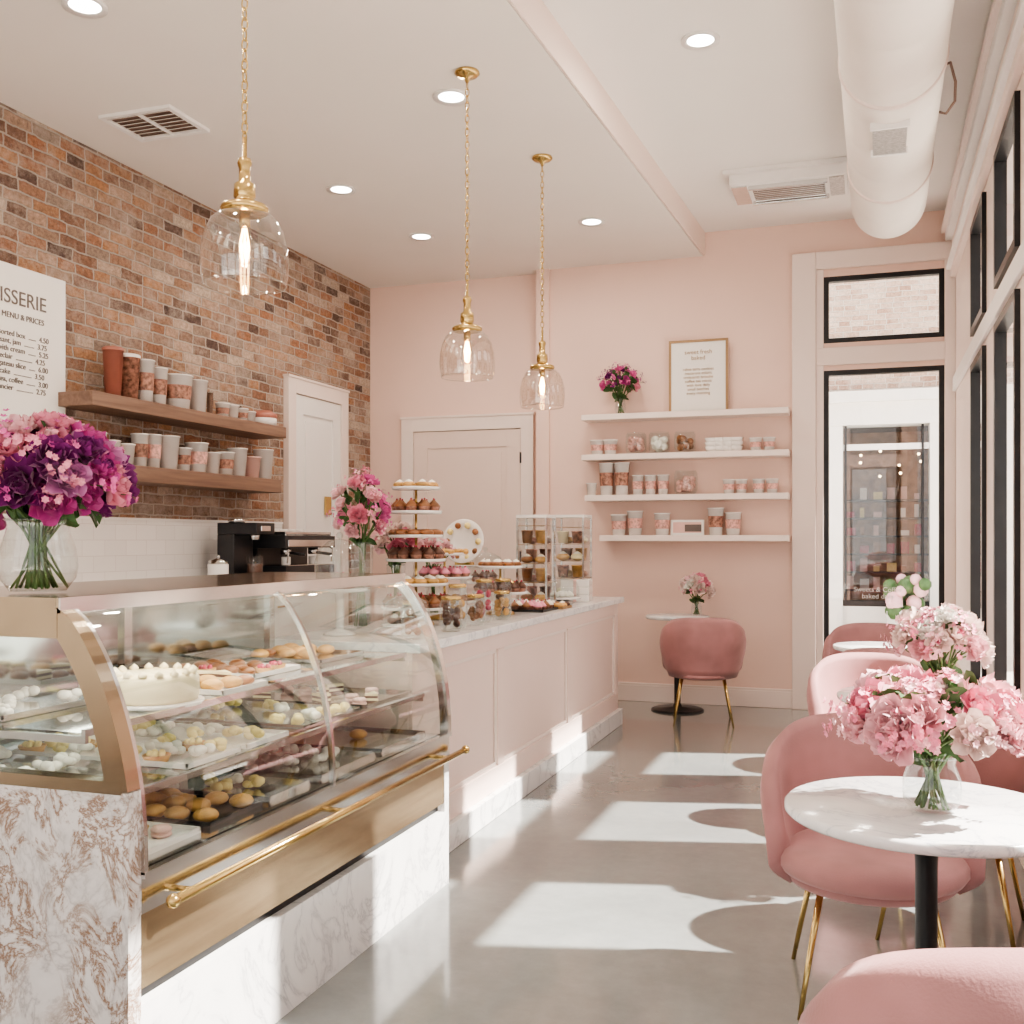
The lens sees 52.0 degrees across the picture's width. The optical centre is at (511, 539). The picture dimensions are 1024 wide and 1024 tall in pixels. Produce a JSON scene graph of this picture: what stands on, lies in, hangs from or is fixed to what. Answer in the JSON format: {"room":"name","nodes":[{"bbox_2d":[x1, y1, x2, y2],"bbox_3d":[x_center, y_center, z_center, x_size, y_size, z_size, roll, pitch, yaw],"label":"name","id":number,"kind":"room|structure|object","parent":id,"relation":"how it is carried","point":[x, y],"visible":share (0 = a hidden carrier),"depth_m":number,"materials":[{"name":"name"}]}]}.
{"room":"cafe","nodes":[
{"label":"cafe","id":0,"kind":"room"},
{"bbox_2d":[0,102,369,624],"bbox_3d":[-3.191,-0.510,5.050,0.200,3.820,11.100,0,0,19],"label":"wall","id":1,"kind":"structure","parent":0,"point":[124,244],"depth_m":7.27,"materials":[{"name":"red brick"}]},
{"bbox_2d":[0,261,64,419],"bbox_3d":[-2.801,-1.095,5.825,0.036,0.880,0.870,0,0,19],"label":"menu board","id":2,"kind":"object","parent":1,"relation":"attached to","point":[32,304],"visible":1,"depth_m":5.97,"materials":[{"name":"white paint"}]},
{"bbox_2d":[0,514,282,585],"bbox_3d":[-3.344,0.627,4.257,0.022,1.545,9.100,0,0,19],"label":"backsplash","id":3,"kind":"structure","parent":1,"relation":"attached to","point":[119,548],"depth_m":6.73,"materials":[{"name":"white tile"}]},
{"bbox_2d":[58,390,285,438],"bbox_3d":[-2.221,-0.828,7.149,0.279,0.085,2.140,0,0,19],"label":"wooden wall shelf","id":4,"kind":"object","parent":1,"relation":"attached to","point":[91,401],"visible":1,"depth_m":6.78,"materials":[{"name":"brown wood"}]},
{"bbox_2d":[102,346,255,420],"bbox_3d":[-2.205,-1.026,7.135,0.212,0.310,1.612,0,0,19],"label":"paper cups","id":5,"kind":"object","parent":4,"relation":"on","point":[125,374],"visible":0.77,"depth_m":6.80,"materials":[{"name":"paper"}]},
{"bbox_2d":[255,410,276,424],"bbox_3d":[-1.903,-0.931,8.023,0.214,0.120,0.214,0,0,19],"label":"tin","id":6,"kind":"object","parent":4,"relation":"on","point":[262,416],"visible":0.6,"depth_m":7.94,"materials":[{"name":"white metal"}]},
{"bbox_2d":[133,465,280,493],"bbox_3d":[-2.232,-0.410,7.116,0.279,0.100,2.070,0,0,19],"label":"wooden wall shelf","id":7,"kind":"object","parent":1,"relation":"attached to","point":[146,476],"visible":0.56,"depth_m":7.15,"materials":[{"name":"brown wood"}]},
{"bbox_2d":[100,431,273,478],"bbox_3d":[-2.194,-0.574,7.138,0.164,0.226,2.004,0,0,19],"label":"paper cups","id":8,"kind":"object","parent":7,"relation":"on","point":[150,450],"visible":0.66,"depth_m":7.15,"materials":[{"name":"white paper"}]},
{"bbox_2d":[283,374,349,625],"bbox_3d":[-1.677,0.020,9.087,0.060,2.760,1.060,0,0,19],"label":"door","id":9,"kind":"structure","parent":1,"relation":"in","point":[315,414],"depth_m":9.05,"materials":[{"name":"beige paint"}]},
{"bbox_2d":[0,0,992,287],"bbox_3d":[-0.593,-2.609,4.164,5.490,0.382,11.100,0,0,19],"label":"ceiling","id":10,"kind":"structure","parent":0,"point":[639,128],"depth_m":6.04,"materials":[{"name":"paint"}]},
{"bbox_2d":[61,0,108,18],"bbox_3d":[-1.931,-2.413,4.747,0.200,0.012,0.200,0,0,19],"label":"recessed light","id":11,"kind":"object","parent":10,"relation":"in","point":[93,9],"depth_m":4.76,"materials":[{"name":"white plastic"}]},
{"bbox_2d":[98,104,209,141],"bbox_3d":[-2.068,-2.409,6.083,0.480,0.019,0.380,0,0,19],"label":"ceiling vent","id":12,"kind":"object","parent":10,"relation":"in","point":[161,122],"depth_m":6.08,"materials":[{"name":"white metal"}]},
{"bbox_2d":[199,0,288,294],"bbox_3d":[-0.881,-1.629,3.459,0.286,1.583,0.286,0,0,19],"label":"pendant lamp","id":13,"kind":"object","parent":10,"relation":"hanging from","point":[244,207],"visible":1,"depth_m":3.45,"materials":[{"name":"gold metal"}]},
{"bbox_2d":[326,184,355,195],"bbox_3d":[-1.177,-2.413,7.237,0.200,0.012,0.200,0,0,19],"label":"recessed light","id":14,"kind":"object","parent":10,"relation":"in","point":[336,189],"depth_m":7.24,"materials":[{"name":"white plastic"}]},
{"bbox_2d":[409,233,433,240],"bbox_3d":[-0.721,-2.413,8.360,0.200,0.012,0.200,0,0,19],"label":"recessed light","id":15,"kind":"object","parent":10,"relation":"in","point":[414,236],"depth_m":8.36,"materials":[{"name":"white plastic"}]},
{"bbox_2d":[433,88,469,105],"bbox_3d":[-0.331,-2.413,5.723,0.200,0.012,0.200,0,0,19],"label":"recessed light","id":16,"kind":"object","parent":10,"relation":"in","point":[449,96],"depth_m":5.72,"materials":[{"name":"white plastic"}]},
{"bbox_2d":[439,66,494,381],"bbox_3d":[-0.232,-1.629,5.425,0.286,1.583,0.286,0,0,19],"label":"pendant lamp","id":17,"kind":"object","parent":10,"relation":"hanging from","point":[466,327],"visible":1,"depth_m":5.41,"materials":[{"name":"gold metal"}]},
{"bbox_2d":[520,153,564,409],"bbox_3d":[0.191,-1.629,6.633,0.286,1.583,0.286,0,0,19],"label":"pendant lamp","id":18,"kind":"object","parent":10,"relation":"hanging from","point":[541,365],"visible":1,"depth_m":6.62,"materials":[{"name":"gold metal"}]},
{"bbox_2d":[578,217,604,226],"bbox_3d":[0.605,-2.413,7.971,0.200,0.012,0.200,0,0,19],"label":"recessed light","id":19,"kind":"object","parent":10,"relation":"in","point":[591,221],"depth_m":7.97,"materials":[{"name":"white plastic"}]},
{"bbox_2d":[681,30,719,50],"bbox_3d":[0.986,-2.613,5.496,0.200,0.012,0.200,0,0,19],"label":"recessed light","id":20,"kind":"object","parent":10,"relation":"in","point":[701,40],"depth_m":5.50,"materials":[{"name":"white plastic"}]},
{"bbox_2d":[722,156,849,205],"bbox_3d":[1.997,-2.554,7.560,0.880,0.129,0.560,0,0,19],"label":"air conditioner","id":21,"kind":"object","parent":10,"relation":"attached to","point":[821,178],"depth_m":7.41,"materials":[{"name":"white plastic"}]},
{"bbox_2d":[834,0,956,238],"bbox_3d":[1.067,-2.299,2.763,0.561,0.623,9.080,0,0,19],"label":"ventilation duct","id":22,"kind":"object","parent":10,"relation":"attached to","point":[893,55],"visible":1,"depth_m":4.90,"materials":[{"name":"metal"}]},
{"bbox_2d":[275,700,1023,1023],"bbox_3d":[-0.593,1.450,4.164,5.490,0.100,11.100,0,0,19],"label":"floor","id":23,"kind":"structure","parent":0,"point":[636,883],"depth_m":3.90,"materials":[{"name":"concrete"}]},
{"bbox_2d":[0,572,469,1023],"bbox_3d":[-0.928,0.769,3.525,0.908,1.262,2.043,0,0,19],"label":"display case","id":24,"kind":"object","parent":23,"relation":"on","point":[186,836],"visible":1,"depth_m":3.01,"materials":[{"name":"gold metal"}]},
{"bbox_2d":[0,408,139,591],"bbox_3d":[-1.238,-0.105,2.741,0.505,0.476,0.500,0,0,19],"label":"vase","id":25,"kind":"object","parent":24,"relation":"on","point":[54,466],"visible":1,"depth_m":2.66,"materials":[{"name":"clear glass"}]},
{"bbox_2d":[275,591,334,636],"bbox_3d":[-2.554,0.860,5.625,0.586,1.080,5.840,0,0,19],"label":"base cabinet","id":26,"kind":"object","parent":23,"relation":"on","point":[316,610],"visible":0.09,"depth_m":7.85,"materials":[{"name":"white paint"}]},
{"bbox_2d":[207,555,228,574],"bbox_3d":[-2.000,0.209,7.148,0.140,0.219,0.140,0,0,19],"label":"sugar canister","id":27,"kind":"object","parent":26,"relation":"on","point":[216,566],"visible":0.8,"depth_m":7.09,"materials":[{"name":"white ceramic"}]},
{"bbox_2d":[217,519,274,573],"bbox_3d":[-1.888,0.084,7.469,0.325,0.470,0.260,0,0,19],"label":"coffee brewer","id":28,"kind":"object","parent":26,"relation":"on","point":[235,538],"visible":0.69,"depth_m":7.40,"materials":[{"name":"black plastic"}]},
{"bbox_2d":[253,529,334,571],"bbox_3d":[-1.687,0.118,8.003,0.481,0.401,0.740,0,0,19],"label":"espresso machine","id":29,"kind":"object","parent":26,"relation":"on","point":[285,550],"visible":0.77,"depth_m":7.83,"materials":[{"name":"black metal"}]},
{"bbox_2d":[275,596,623,852],"bbox_3d":[-0.116,0.917,6.315,0.745,0.965,3.840,0,0,19],"label":"counter","id":30,"kind":"object","parent":23,"relation":"on","point":[530,693],"depth_m":5.48,"materials":[{"name":"pink paint"}]},
{"bbox_2d":[313,532,367,635],"bbox_3d":[-0.789,0.199,4.812,0.260,0.471,0.260,0,0,19],"label":"glass cake dome","id":31,"kind":"object","parent":30,"relation":"on","point":[339,630],"visible":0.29,"depth_m":4.79,"materials":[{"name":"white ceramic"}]},
{"bbox_2d":[326,465,392,627],"bbox_3d":[-0.745,0.028,5.151,0.322,0.804,0.330,0,0,-1],"label":"vase","id":32,"kind":"object","parent":30,"relation":"on","point":[347,516],"visible":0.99,"depth_m":5.11,"materials":[{"name":"clear glass"}]},
{"bbox_2d":[370,520,422,615],"bbox_3d":[-0.627,0.160,5.666,0.293,0.541,0.307,0,0,19],"label":"vase","id":33,"kind":"object","parent":30,"relation":"on","point":[382,545],"visible":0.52,"depth_m":5.61,"materials":[{"name":"clear glass"}]},
{"bbox_2d":[380,595,429,635],"bbox_3d":[-0.485,0.329,4.835,0.240,0.211,0.240,0,0,19],"label":"glass cake dome","id":34,"kind":"object","parent":30,"relation":"on","point":[395,621],"visible":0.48,"depth_m":4.77,"materials":[{"name":"white ceramic"}]},
{"bbox_2d":[380,479,449,624],"bbox_3d":[-0.491,0.063,5.376,0.362,0.742,0.362,0,0,19],"label":"stand","id":35,"kind":"object","parent":30,"relation":"on","point":[404,554],"visible":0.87,"depth_m":5.27,"materials":[{"name":"gold metal"}]},
{"bbox_2d":[422,538,455,612],"bbox_3d":[-0.450,0.198,6.099,0.258,0.463,0.290,0,0,19],"label":"stand","id":36,"kind":"object","parent":30,"relation":"on","point":[444,543],"visible":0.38,"depth_m":6.07,"materials":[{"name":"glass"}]},
{"bbox_2d":[418,548,475,619],"bbox_3d":[-0.371,0.240,5.790,0.352,0.388,0.352,0,0,19],"label":"stand","id":37,"kind":"object","parent":30,"relation":"on","point":[450,573],"visible":0.56,"depth_m":5.72,"materials":[{"name":"gold metal"}]},
{"bbox_2d":[401,578,511,638],"bbox_3d":[-0.223,0.319,5.243,0.144,0.226,1.441,0,0,17],"label":"jars","id":38,"kind":"object","parent":30,"relation":"on","point":[450,613],"visible":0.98,"depth_m":5.16,"materials":[{"name":"clear glass"}]},
{"bbox_2d":[442,519,483,612],"bbox_3d":[-0.289,0.154,6.327,0.201,0.561,0.213,0,0,-31],"label":"plate","id":39,"kind":"object","parent":30,"relation":"on","point":[462,533],"visible":0.73,"depth_m":6.31,"materials":[{"name":"white ceramic"}]},
{"bbox_2d":[467,556,499,608],"bbox_3d":[-0.170,0.238,6.661,0.280,0.391,0.280,0,0,19],"label":"stand","id":40,"kind":"object","parent":30,"relation":"on","point":[483,575],"visible":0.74,"depth_m":6.59,"materials":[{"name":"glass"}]},
{"bbox_2d":[472,559,527,614],"bbox_3d":[-0.069,0.273,6.151,0.330,0.322,0.330,0,0,-26],"label":"stand","id":41,"kind":"object","parent":30,"relation":"on","point":[517,588],"visible":0.73,"depth_m":6.05,"materials":[{"name":"white ceramic"}]},
{"bbox_2d":[509,598,557,612],"bbox_3d":[0.123,0.399,6.466,0.240,0.070,0.320,0,0,19],"label":"tray","id":42,"kind":"object","parent":30,"relation":"on","point":[525,605],"visible":1,"depth_m":6.37,"materials":[{"name":"pink food"}]},
{"bbox_2d":[516,515,555,600],"bbox_3d":[0.162,0.134,6.981,0.212,0.600,0.212,0,0,19],"label":"tower","id":43,"kind":"object","parent":30,"relation":"on","point":[528,576],"visible":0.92,"depth_m":6.92,"materials":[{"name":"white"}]},
{"bbox_2d":[540,600,571,608],"bbox_3d":[0.258,0.409,6.706,0.200,0.049,0.220,0,0,19],"label":"tray","id":44,"kind":"object","parent":30,"relation":"on","point":[561,605],"visible":0.5,"depth_m":6.66,"materials":[{"name":"beige food"}]},
{"bbox_2d":[550,578,581,603],"bbox_3d":[0.350,0.334,7.224,0.260,0.201,0.260,0,0,19],"label":"glass cake dome","id":45,"kind":"object","parent":30,"relation":"on","point":[564,596],"visible":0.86,"depth_m":7.16,"materials":[{"name":"white ceramic"}]},
{"bbox_2d":[552,515,591,591],"bbox_3d":[0.449,0.124,7.824,0.242,0.620,0.242,0,0,19],"label":"tower","id":46,"kind":"object","parent":30,"relation":"on","point":[578,571],"visible":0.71,"depth_m":7.75,"materials":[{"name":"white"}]},
{"bbox_2d":[561,578,591,601],"bbox_3d":[0.462,0.356,7.492,0.200,0.155,0.242,0,0,10],"label":"boxes","id":47,"kind":"object","parent":30,"relation":"on","point":[585,585],"visible":0.84,"depth_m":7.37,"materials":[{"name":"white cardboard"}]},
{"bbox_2d":[646,613,709,713],"bbox_3d":[1.362,1.010,8.643,0.520,0.780,0.520,0,0,19],"label":"bistro table","id":48,"kind":"object","parent":23,"relation":"on","point":[665,708],"visible":0.62,"depth_m":8.59,"materials":[{"name":"stone"}]},
{"bbox_2d":[679,572,715,614],"bbox_3d":[1.509,0.437,8.573,0.286,0.356,0.304,0,0,-20],"label":"vase","id":49,"kind":"object","parent":48,"relation":"on","point":[698,581],"visible":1,"depth_m":8.50,"materials":[{"name":"clear glass"}]},
{"bbox_2d":[659,617,745,727],"bbox_3d":[1.468,0.989,8.085,0.660,0.825,0.628,0,0,9],"label":"velvet chair","id":50,"kind":"object","parent":23,"relation":"on","point":[691,648],"visible":1,"depth_m":7.84,"materials":[{"name":"pink fabric"}]},
{"bbox_2d":[837,686,853,702],"bbox_3d":[1.712,1.025,4.403,0.670,0.750,0.670,0,0,19],"label":"bistro table","id":51,"kind":"object","parent":23,"relation":"on","point":[844,691],"visible":0.08,"depth_m":4.47,"materials":[{"name":"stone"}]},
{"bbox_2d":[880,602,995,676],"bbox_3d":[1.715,0.445,4.162,0.416,0.400,0.380,0,0,-19],"label":"flowers","id":52,"kind":"object","parent":51,"relation":"on","point":[926,632],"visible":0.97,"depth_m":4.09,"materials":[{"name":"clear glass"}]},
{"bbox_2d":[822,622,895,658],"bbox_3d":[2.434,0.989,7.077,0.660,0.825,0.628,0,0,19],"label":"velvet chair","id":53,"kind":"object","parent":23,"relation":"on","point":[851,632],"visible":0.08,"depth_m":7.31,"materials":[{"name":"pink fabric"}]},
{"bbox_2d":[806,652,924,715],"bbox_3d":[1.778,0.989,5.124,0.660,0.825,0.628,0,0,9],"label":"velvet chair","id":54,"kind":"object","parent":23,"relation":"on","point":[833,673],"visible":0.21,"depth_m":5.34,"materials":[{"name":"pink fabric"}]},
{"bbox_2d":[833,641,906,651],"bbox_3d":[2.258,1.025,6.467,0.540,0.750,0.540,0,0,19],"label":"bistro table","id":55,"kind":"object","parent":23,"relation":"on","point":[841,646],"visible":0.23,"depth_m":6.47,"materials":[{"name":"stone"}]},
{"bbox_2d":[760,712,985,1019],"bbox_3d":[1.104,0.989,3.240,0.660,0.825,0.628,0,0,13],"label":"velvet chair","id":56,"kind":"object","parent":23,"relation":"on","point":[821,865],"visible":0.61,"depth_m":3.20,"materials":[{"name":"pink fabric"}]},
{"bbox_2d":[842,647,951,674],"bbox_3d":[2.111,0.989,5.880,0.660,0.825,0.628,0,0,14],"label":"bistro table","id":57,"kind":"object","parent":23,"relation":"on","point":[872,649],"visible":0.02,"depth_m":5.64,"materials":[{"name":"stone"}]},
{"bbox_2d":[784,776,1023,948],"bbox_3d":[1.010,1.025,2.561,0.670,0.750,0.670,0,0,19],"label":"bistro table","id":58,"kind":"object","parent":23,"relation":"on","point":[870,811],"visible":0.94,"depth_m":2.51,"materials":[{"name":"stone"}]},
{"bbox_2d":[822,663,1023,814],"bbox_3d":[1.001,0.472,2.499,0.483,0.346,0.501,0,0,30],"label":"flower bouquet","id":59,"kind":"object","parent":58,"relation":"on","point":[904,713],"visible":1,"depth_m":2.38,"materials":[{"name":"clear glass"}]},
{"bbox_2d":[798,948,1023,1023],"bbox_3d":[0.799,0.989,1.764,0.660,0.825,0.628,0,0,-13],"label":"velvet chair","id":60,"kind":"object","parent":23,"relation":"on","point":[933,985],"visible":1,"depth_m":1.52,"materials":[{"name":"pink fabric"}]},
{"bbox_2d":[875,748,1023,947],"bbox_3d":[1.580,0.989,3.768,0.660,0.825,0.628,0,0,29],"label":"velvet chair","id":61,"kind":"object","parent":23,"relation":"on","point":[1002,769],"visible":0.09,"depth_m":3.47,"materials":[{"name":"pink fabric"}]},
{"bbox_2d":[370,210,951,688],"bbox_3d":[1.189,-0.610,9.235,5.390,4.020,0.250,0,0,19],"label":"wall","id":62,"kind":"structure","parent":0,"point":[740,291],"depth_m":9.11,"materials":[{"name":"pink paint"}]},
{"bbox_2d":[400,412,535,614],"bbox_3d":[-0.431,0.120,9.722,1.330,2.560,0.115,0,0,19],"label":"door","id":63,"kind":"structure","parent":62,"relation":"in","point":[483,465],"depth_m":9.71,"materials":[{"name":"beige paint"}]},
{"bbox_2d":[536,269,549,594],"bbox_3d":[0.297,-0.510,9.455,0.120,3.820,0.150,0,0,19],"label":"trim","id":64,"kind":"structure","parent":62,"relation":"attached to","point":[542,401],"depth_m":9.38,"materials":[{"name":"pink paint"}]},
{"bbox_2d":[581,449,789,461],"bbox_3d":[1.454,-0.711,8.891,1.735,0.050,0.229,0,0,19],"label":"wall shelf","id":65,"kind":"object","parent":62,"relation":"attached to","point":[778,453],"visible":1,"depth_m":8.80,"materials":[{"name":"paint"}]},
{"bbox_2d":[627,432,669,453],"label":"jars","id":66,"kind":"object","parent":65,"relation":"on","point":[658,444],"depth_m":8.95,"materials":[{"name":"clear glass"}]},
{"bbox_2d":[675,435,693,451],"label":"jars","id":67,"kind":"object","parent":65,"relation":"on","point":[683,443],"depth_m":8.83,"materials":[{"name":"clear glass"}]},
{"bbox_2d":[705,437,742,450],"bbox_3d":[1.770,-0.794,8.768,0.321,0.115,0.118,0,0,19],"label":"boxes","id":68,"kind":"object","parent":65,"relation":"on","point":[719,443],"visible":0.9,"depth_m":8.72,"materials":[{"name":"white cardboard"}]},
{"bbox_2d":[749,437,775,449],"label":"paper cups","id":69,"kind":"object","parent":65,"relation":"on","point":[755,442],"depth_m":8.64,"materials":[{"name":"white paper"}]},
{"bbox_2d":[581,407,789,422],"bbox_3d":[1.454,-1.055,8.891,1.735,0.050,0.229,0,0,19],"label":"wall shelf","id":70,"kind":"object","parent":62,"relation":"attached to","point":[770,411],"visible":1,"depth_m":8.81,"materials":[{"name":"paint"}]},
{"bbox_2d":[596,362,644,412],"bbox_3d":[0.929,-1.306,9.023,0.381,0.443,0.398,0,0,-35],"label":"vase","id":71,"kind":"object","parent":70,"relation":"on","point":[626,379],"visible":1,"depth_m":8.97,"materials":[{"name":"clear glass"}]},
{"bbox_2d":[669,338,727,410],"bbox_3d":[1.582,-1.391,8.916,0.500,0.620,0.020,0,0,19],"label":"framed print","id":72,"kind":"object","parent":70,"relation":"on","point":[698,369],"visible":1,"depth_m":8.91,"materials":[{"name":"white paper"}]},
{"bbox_2d":[585,492,789,501],"bbox_3d":[1.469,-0.360,8.886,1.705,0.050,0.229,0,0,19],"label":"wall shelf","id":73,"kind":"object","parent":62,"relation":"attached to","point":[718,496],"visible":1,"depth_m":8.78,"materials":[{"name":"paint"}]},
{"bbox_2d":[586,439,668,494],"label":"paper cups","id":74,"kind":"object","parent":73,"relation":"on","point":[606,470],"depth_m":9.02,"materials":[{"name":"white paper"}]},
{"bbox_2d":[676,475,694,492],"label":"jars","id":75,"kind":"object","parent":73,"relation":"on","point":[686,483],"depth_m":8.83,"materials":[{"name":"clear glass"}]},
{"bbox_2d":[723,478,778,492],"label":"paper cups","id":76,"kind":"object","parent":73,"relation":"on","point":[771,483],"depth_m":8.67,"materials":[{"name":"white paper"}]},
{"bbox_2d":[599,535,789,540],"bbox_3d":[1.530,-0.015,8.865,1.575,0.050,0.229,0,0,19],"label":"wall shelf","id":77,"kind":"object","parent":62,"relation":"attached to","point":[601,537],"visible":1,"depth_m":8.75,"materials":[{"name":"paint"}]},
{"bbox_2d":[611,511,642,534],"label":"paper cups","id":78,"kind":"object","parent":77,"relation":"on","point":[635,518],"depth_m":8.99,"materials":[{"name":"white paper"}]},
{"bbox_2d":[654,513,670,534],"label":"paper cups","id":79,"kind":"object","parent":77,"relation":"on","point":[662,520],"depth_m":8.88,"materials":[{"name":"white paper"}]},
{"bbox_2d":[671,520,703,534],"bbox_3d":[1.486,-0.106,8.895,0.280,0.130,0.024,0,0,19],"label":"box","id":80,"kind":"object","parent":77,"relation":"on","point":[678,527],"visible":0.88,"depth_m":8.88,"materials":[{"name":"cardboard"}]},
{"bbox_2d":[707,508,741,534],"label":"paper cups","id":81,"kind":"object","parent":77,"relation":"on","point":[715,515],"depth_m":8.73,"materials":[{"name":"white paper"}]},
{"bbox_2d":[618,682,791,708],"bbox_3d":[1.330,1.320,9.045,2.100,0.160,0.020,0,0,19],"label":"baseboard","id":82,"kind":"structure","parent":62,"relation":"attached to","point":[627,691],"depth_m":8.92,"materials":[{"name":"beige paint"}]},
{"bbox_2d":[792,241,955,709],"bbox_3d":[2.910,-0.480,8.490,1.250,3.760,0.050,0,0,19],"label":"trim","id":83,"kind":"structure","parent":62,"relation":"attached to","point":[809,354],"depth_m":8.62,"materials":[{"name":"beige paint"}]},
{"bbox_2d":[824,365,944,653],"bbox_3d":[3.010,-0.025,8.519,0.920,2.730,0.070,0,0,19],"label":"door","id":84,"kind":"structure","parent":62,"relation":"in","point":[936,368],"depth_m":8.46,"materials":[{"name":"black metal"}]},
{"bbox_2d":[854,587,901,599],"bbox_3d":[2.968,0.435,8.518,0.367,0.106,0.003,0,0,19],"label":"lettering","id":85,"kind":"object","parent":84,"relation":"attached to","point":[854,587],"visible":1,"depth_m":8.52,"materials":[{"name":"white paint"}]},
{"bbox_2d":[824,268,944,343],"bbox_3d":[3.010,-1.887,8.519,0.920,0.545,0.070,0,0,19],"label":"window","id":86,"kind":"structure","parent":62,"relation":"in","point":[940,272],"depth_m":8.48,"materials":[{"name":"black metal"}]},
{"bbox_2d":[956,69,1023,703],"bbox_3d":[1.824,-0.610,3.182,0.120,4.020,10.800,0,0,19],"label":"window frame","id":87,"kind":"structure","parent":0,"point":[963,339],"depth_m":7.21,"materials":[{"name":"pink paint"}]},
{"bbox_2d":[970,192,986,684],"bbox_3d":[2.881,-0.535,6.450,0.060,2.970,0.770,0,0,19],"label":"window","id":88,"kind":"structure","parent":87,"relation":"in","point":[978,230],"depth_m":6.59,"materials":[{"name":"black metal"}]},
{"bbox_2d":[941,0,1023,390],"bbox_3d":[1.740,-1.815,3.290,0.110,1.290,10.550,0,0,19],"label":"trim","id":89,"kind":"structure","parent":87,"relation":"attached to","point":[1001,62],"depth_m":5.57,"materials":[{"name":"beige paint"}]},
{"bbox_2d":[959,675,1023,867],"bbox_3d":[1.768,1.175,3.280,0.050,0.450,10.550,0,0,19],"label":"baseboard","id":90,"kind":"structure","parent":87,"relation":"attached to","point":[1021,859],"depth_m":4.51,"materials":[{"name":"beige paint"}]},
{"bbox_2d":[993,90,1020,699],"bbox_3d":[2.426,-0.535,5.116,0.060,2.970,0.850,0,0,19],"label":"window","id":91,"kind":"structure","parent":87,"relation":"in","point":[1007,155],"depth_m":5.20,"materials":[{"name":"black metal"}]},
{"label":"outside","id":92,"kind":"structure","parent":0,"visible":0},
{"bbox_3d":[5.593,1.520,8.658,55.000,0.039,60.000,0,0,19],"label":"pavement","id":93,"kind":"object","parent":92,"visible":0},
{"bbox_2d":[829,276,938,633],"bbox_3d":[5.627,-2.350,14.954,15.000,7.700,3.460,0,0,19],"label":"building","id":94,"kind":"structure","parent":93,"relation":"on","point":[884,428],"depth_m":14.25,"materials":[{"name":"brick"}]}
]}

